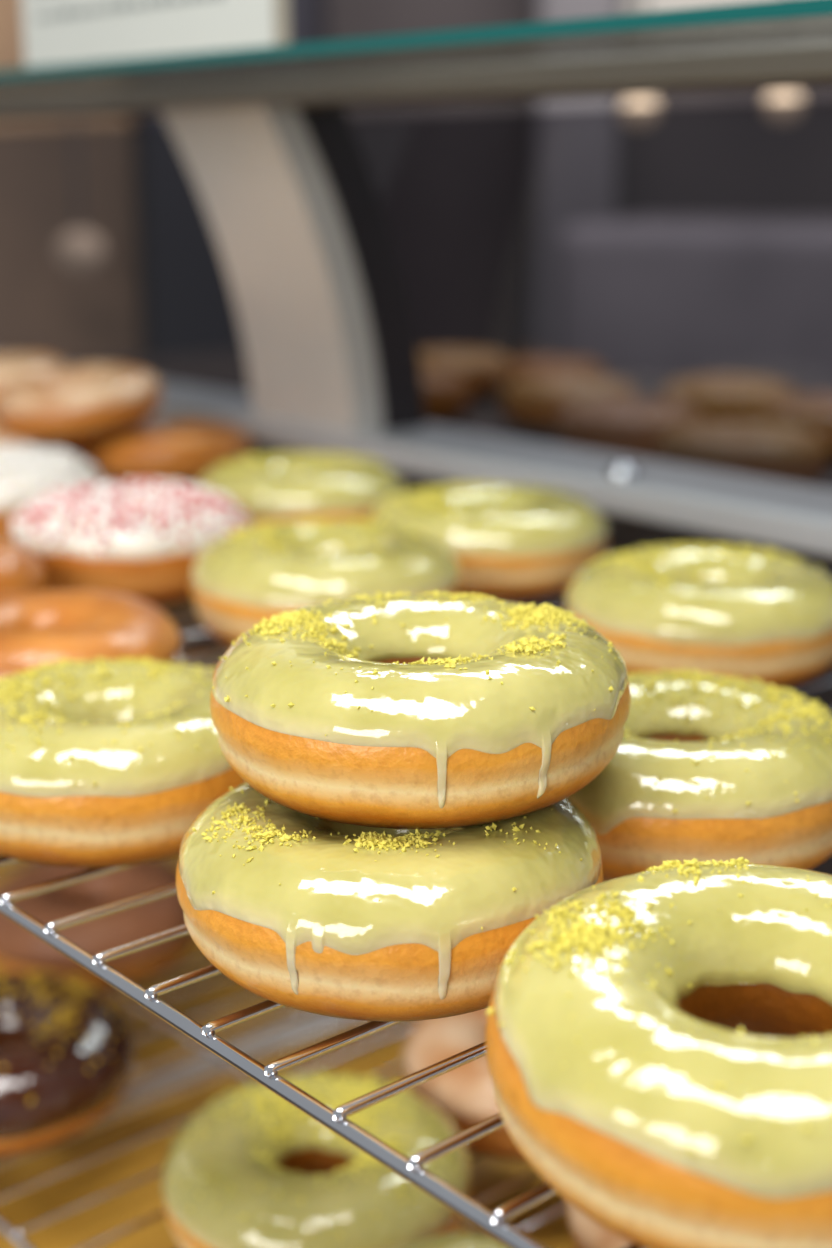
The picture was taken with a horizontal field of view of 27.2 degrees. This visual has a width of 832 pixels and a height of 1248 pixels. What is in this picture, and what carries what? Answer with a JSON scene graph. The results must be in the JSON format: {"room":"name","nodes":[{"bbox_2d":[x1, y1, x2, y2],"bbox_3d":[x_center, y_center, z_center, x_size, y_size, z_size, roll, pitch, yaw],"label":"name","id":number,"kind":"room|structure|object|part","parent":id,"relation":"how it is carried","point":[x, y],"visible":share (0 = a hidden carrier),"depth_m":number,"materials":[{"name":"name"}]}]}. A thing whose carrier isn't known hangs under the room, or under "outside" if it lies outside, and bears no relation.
{"room":"food shop","nodes":[
{"label":"food shop","id":0,"kind":"room"},
{"bbox_2d":[327,0,831,117],"bbox_3d":[0.000,-0.948,3.111,5.000,2.600,0.100,0,15,0],"label":"wall","id":1,"kind":"structure","parent":0,"point":[347,19],"depth_m":3.03,"materials":[{"name":"paint"}]},
{"bbox_2d":[622,0,779,13],"bbox_3d":[0.930,-1.310,2.932,1.140,0.610,0.059,0,15,0],"label":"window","id":2,"kind":"structure","parent":1,"relation":"in","point":[628,6],"depth_m":2.97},
{"bbox_2d":[621,0,657,108],"bbox_3d":[0.262,-1.102,1.881,0.044,1.074,0.044,0,15,0],"label":"pendant lamp","id":3,"kind":"object","parent":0,"point":[634,101],"visible":0.4,"depth_m":2.00,"materials":[{"name":"beige"}]},
{"bbox_3d":[0.262,-0.601,2.013,0.044,0.037,0.044,0,15,0],"label":"lamp shade","id":4,"kind":"part","parent":3,"relation":"part of","materials":[{"name":"beige"}]},
{"bbox_3d":[0.262,-1.120,1.876,0.006,1.037,0.006,0,15,0],"label":"cord","id":5,"kind":"part","parent":3,"relation":"part of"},
{"bbox_2d":[765,89,802,103],"bbox_3d":[0.430,-1.105,1.880,0.044,1.068,0.044,0,15,0],"label":"pendant lamp","id":6,"kind":"object","parent":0,"point":[780,95],"visible":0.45,"depth_m":1.99,"materials":[{"name":"beige"}]},
{"bbox_3d":[0.000,0.946,1.129,5.000,0.050,4.700,0,15,0],"label":"floor","id":7,"kind":"structure","parent":0,"visible":0},
{"bbox_2d":[0,0,137,129],"bbox_3d":[-0.890,-0.602,2.582,1.020,2.200,0.500,0,15,0],"label":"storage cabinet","id":8,"kind":"object","parent":7,"relation":"on","point":[12,55],"visible":0.02,"depth_m":2.28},
{"bbox_2d":[138,0,327,125],"bbox_3d":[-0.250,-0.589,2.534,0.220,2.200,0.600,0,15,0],"label":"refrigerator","id":9,"kind":"object","parent":7,"relation":"on","point":[309,18],"visible":0.02,"depth_m":2.21,"materials":[{"name":"grey metal"}]},
{"bbox_2d":[0,0,831,1247],"bbox_3d":[0.039,0.299,1.073,1.080,1.230,1.600,-13,19,-39],"label":"display case","id":10,"kind":"object","parent":7,"relation":"on","point":[626,312],"visible":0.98,"depth_m":0.91,"materials":[{"name":"grey metal"}]},
{"bbox_2d":[21,0,290,66],"bbox_3d":[-0.131,-0.325,0.811,0.006,0.112,0.228,-12,19,-39],"label":"sign","id":11,"kind":"object","parent":10,"relation":"on","point":[55,32],"visible":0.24,"depth_m":0.82,"materials":[{"name":"white paper"}]},
{"bbox_3d":[-0.058,-0.303,0.730,0.006,0.112,0.006,-13,19,-39],"label":"frame","id":12,"kind":"part","parent":11,"relation":"part of","materials":[{"name":"white"}]},
{"bbox_3d":[-0.083,-0.203,0.996,0.082,0.180,0.100,-13,19,-39],"label":"post","id":13,"kind":"part","parent":10,"relation":"part of","materials":[{"name":"grey paint"}]},
{"bbox_2d":[0,857,566,1247],"bbox_3d":[-0.043,0.170,0.760,0.370,0.006,1.044,-13,19,-39],"label":"wire rack","id":14,"kind":"object","parent":10,"relation":"on","point":[15,1237],"visible":0.06,"depth_m":0.69,"materials":[{"name":"silver metal"}]},
{"bbox_2d":[0,971,135,1156],"bbox_3d":[-0.162,0.170,0.670,0.105,0.040,0.106,0,15,0],"label":"doughnut","id":15,"kind":"object","parent":14,"relation":"on","point":[68,1049],"visible":1,"depth_m":0.65,"materials":[{"name":"food"}]},
{"bbox_2d":[0,861,193,990],"bbox_3d":[-0.150,0.137,0.796,0.101,0.038,0.101,0,15,0],"label":"doughnut","id":16,"kind":"object","parent":14,"relation":"on","point":[21,951],"visible":0.63,"depth_m":0.76,"materials":[{"name":"brown food"}]},
{"bbox_2d":[161,1070,470,1247],"bbox_3d":[-0.034,0.191,0.590,0.106,0.040,0.106,1,15,4],"label":"doughnut","id":17,"kind":"object","parent":14,"relation":"on","point":[250,1168],"visible":0.77,"depth_m":0.57,"materials":[{"name":"food"}]},
{"bbox_2d":[397,1231,508,1247],"bbox_3d":[0.017,0.214,0.501,0.092,0.040,0.092,0,15,0],"label":"doughnut","id":18,"kind":"object","parent":14,"relation":"on","point":[468,1239],"visible":0.77,"depth_m":0.53,"materials":[{"name":"food"}]},
{"bbox_2d":[403,1007,527,1161],"bbox_3d":[0.045,0.171,0.666,0.100,0.038,0.101,-6,16,-22],"label":"doughnut","id":19,"kind":"object","parent":14,"relation":"on","point":[464,1094],"visible":0.12,"depth_m":0.63,"materials":[{"name":"food"}]},
{"bbox_2d":[566,1201,632,1247],"bbox_3d":[0.100,0.197,0.569,0.101,0.038,0.100,0,15,0],"label":"doughnut","id":20,"kind":"object","parent":14,"relation":"on","point":[586,1233],"visible":0.09,"depth_m":0.55,"materials":[{"name":"food"}]},
{"bbox_2d":[0,459,831,1247],"bbox_3d":[-0.062,0.003,0.699,0.421,0.006,1.044,-13,19,-39],"label":"wire rack","id":21,"kind":"object","parent":10,"relation":"attached to","point":[495,1224],"visible":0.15,"depth_m":0.36,"materials":[{"name":"silver metal"}]},
{"bbox_2d":[0,538,47,592],"bbox_3d":[-0.191,-0.013,0.675,0.091,0.037,0.093,-1,15,-5],"label":"doughnut","id":22,"kind":"object","parent":21,"relation":"on","point":[20,569],"visible":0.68,"depth_m":0.66,"materials":[{"name":"orange food"}]},
{"bbox_2d":[0,429,71,451],"bbox_3d":[-0.252,-0.099,1.015,0.096,0.029,0.095,0,15,0],"label":"doughnut","id":23,"kind":"object","parent":21,"relation":"on","point":[5,439],"visible":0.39,"depth_m":0.99,"materials":[{"name":"food"}]},
{"bbox_2d":[0,364,160,441],"bbox_3d":[-0.200,-0.131,1.013,0.097,0.038,0.097,14,20,42],"label":"doughnut","id":24,"kind":"object","parent":23,"relation":"on","point":[89,400],"visible":1,"depth_m":0.98,"materials":[{"name":"food"}]},
{"bbox_2d":[0,441,99,541],"bbox_3d":[-0.205,-0.061,0.838,0.103,0.046,0.102,0,15,0],"label":"doughnut","id":25,"kind":"object","parent":21,"relation":"on","point":[27,472],"visible":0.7,"depth_m":0.81,"materials":[{"name":"white food"}]},
{"bbox_2d":[69,437,94,459],"bbox_3d":[-0.235,-0.123,1.107,0.098,0.029,0.098,0,15,0],"label":"doughnut","id":26,"kind":"object","parent":21,"relation":"on","point":[81,447],"visible":0.02,"depth_m":1.07,"materials":[{"name":"food"}]},
{"bbox_2d":[0,353,67,391],"bbox_3d":[-0.269,-0.153,1.098,0.096,0.035,0.095,5,16,20],"label":"doughnut","id":27,"kind":"object","parent":26,"relation":"on","point":[17,367],"visible":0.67,"depth_m":1.08,"materials":[{"name":"food"}]},
{"bbox_2d":[0,590,180,678],"bbox_3d":[-0.130,0.009,0.600,0.095,0.031,0.095,0,15,0],"label":"doughnut","id":28,"kind":"object","parent":21,"relation":"on","point":[37,627],"visible":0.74,"depth_m":0.59,"materials":[{"name":"orange food"}]},
{"bbox_2d":[0,656,244,867],"bbox_3d":[-0.086,0.037,0.480,0.098,0.040,0.097,0,15,0],"label":"doughnut","id":29,"kind":"object","parent":21,"relation":"on","point":[104,763],"visible":0.88,"depth_m":0.44,"materials":[{"name":"food"}]},
{"bbox_2d":[9,478,250,608],"bbox_3d":[-0.122,-0.035,0.740,0.100,0.046,0.101,-8,17,-29],"label":"doughnut","id":30,"kind":"object","parent":21,"relation":"on","point":[143,539],"visible":0.92,"depth_m":0.70,"materials":[{"name":"white food"}]},
{"bbox_2d":[90,421,252,483],"bbox_3d":[-0.146,-0.104,1.030,0.097,0.030,0.098,0,15,0],"label":"doughnut","id":31,"kind":"object","parent":21,"relation":"on","point":[186,451],"visible":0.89,"depth_m":0.99,"materials":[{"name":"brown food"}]},
{"bbox_2d":[197,452,404,526],"bbox_3d":[-0.057,-0.060,0.847,0.104,0.040,0.104,0,15,0],"label":"doughnut","id":32,"kind":"object","parent":21,"relation":"on","point":[279,488],"visible":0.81,"depth_m":0.81,"materials":[{"name":"food"}]},
{"bbox_2d":[191,518,460,645],"bbox_3d":[-0.035,-0.015,0.670,0.105,0.042,0.104,0,15,0],"label":"doughnut","id":33,"kind":"object","parent":21,"relation":"on","point":[248,575],"visible":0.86,"depth_m":0.64,"materials":[{"name":"food"}]},
{"bbox_2d":[176,782,602,1021],"bbox_3d":[-0.006,0.058,0.399,0.098,0.040,0.098,0,15,0],"label":"doughnut","id":34,"kind":"object","parent":21,"relation":"on","point":[300,911],"visible":0.73,"depth_m":0.36,"materials":[{"name":"food"}]},
{"bbox_2d":[210,589,630,828],"bbox_3d":[0.001,0.018,0.408,0.099,0.039,0.099,12,19,37],"label":"doughnut","id":35,"kind":"object","parent":34,"relation":"on","point":[446,710],"visible":1,"depth_m":0.37,"materials":[{"name":"food"}]},
{"bbox_2d":[369,482,607,600],"bbox_3d":[0.032,-0.038,0.763,0.106,0.040,0.107,0,15,0],"label":"doughnut","id":36,"kind":"object","parent":21,"relation":"on","point":[508,542],"visible":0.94,"depth_m":0.72,"materials":[{"name":"food"}]},
{"bbox_2d":[485,857,831,1247],"bbox_3d":[0.064,0.078,0.315,0.102,0.044,0.102,7,16,26],"label":"doughnut","id":37,"kind":"object","parent":21,"relation":"on","point":[659,1039],"visible":1,"depth_m":0.29,"materials":[{"name":"food"}]},
{"bbox_2d":[565,543,831,687],"bbox_3d":[0.106,-0.004,0.632,0.103,0.040,0.104,0,15,0],"label":"doughnut","id":38,"kind":"object","parent":21,"relation":"on","point":[745,612],"visible":0.98,"depth_m":0.59,"materials":[{"name":"food"}]},
{"bbox_2d":[567,668,831,880],"bbox_3d":[0.071,0.041,0.466,0.102,0.040,0.102,0,15,0],"label":"doughnut","id":39,"kind":"object","parent":21,"relation":"on","point":[705,766],"visible":0.78,"depth_m":0.42,"materials":[{"name":"food"}]},
{"bbox_3d":[0.033,-0.093,0.965,0.071,0.016,1.600,-13,19,-39],"label":"rail","id":40,"kind":"part","parent":10,"relation":"part of","materials":[{"name":"metal"}]},
{"bbox_2d":[0,15,831,96],"bbox_3d":[0.013,-0.286,0.895,0.350,0.005,1.600,-13,19,-39],"label":"glass shelf","id":41,"kind":"object","parent":10,"relation":"attached to","point":[613,50],"depth_m":0.71,"materials":[{"name":"clear glass"}]},
{"bbox_3d":[0.056,-0.192,0.959,0.001,0.178,1.600,-13,19,-39],"label":"glass pane","id":42,"kind":"part","parent":10,"relation":"part of","materials":[{"name":"clear glass"}]},
{"bbox_3d":[0.030,0.027,0.993,0.025,0.227,1.600,-13,19,-39],"label":"panel","id":43,"kind":"part","parent":10,"relation":"part of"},
{"bbox_3d":[0.102,-0.074,0.849,0.017,0.010,0.017,0,15,0],"label":"knob","id":44,"kind":"part","parent":10,"relation":"part of","materials":[{"name":"silver metal"}]},
{"bbox_2d":[531,0,621,111],"bbox_3d":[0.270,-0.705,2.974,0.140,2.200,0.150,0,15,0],"label":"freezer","id":45,"kind":"object","parent":7,"relation":"on","point":[543,10],"visible":0.02,"depth_m":2.82,"materials":[{"name":"grey metal"}]}
]}

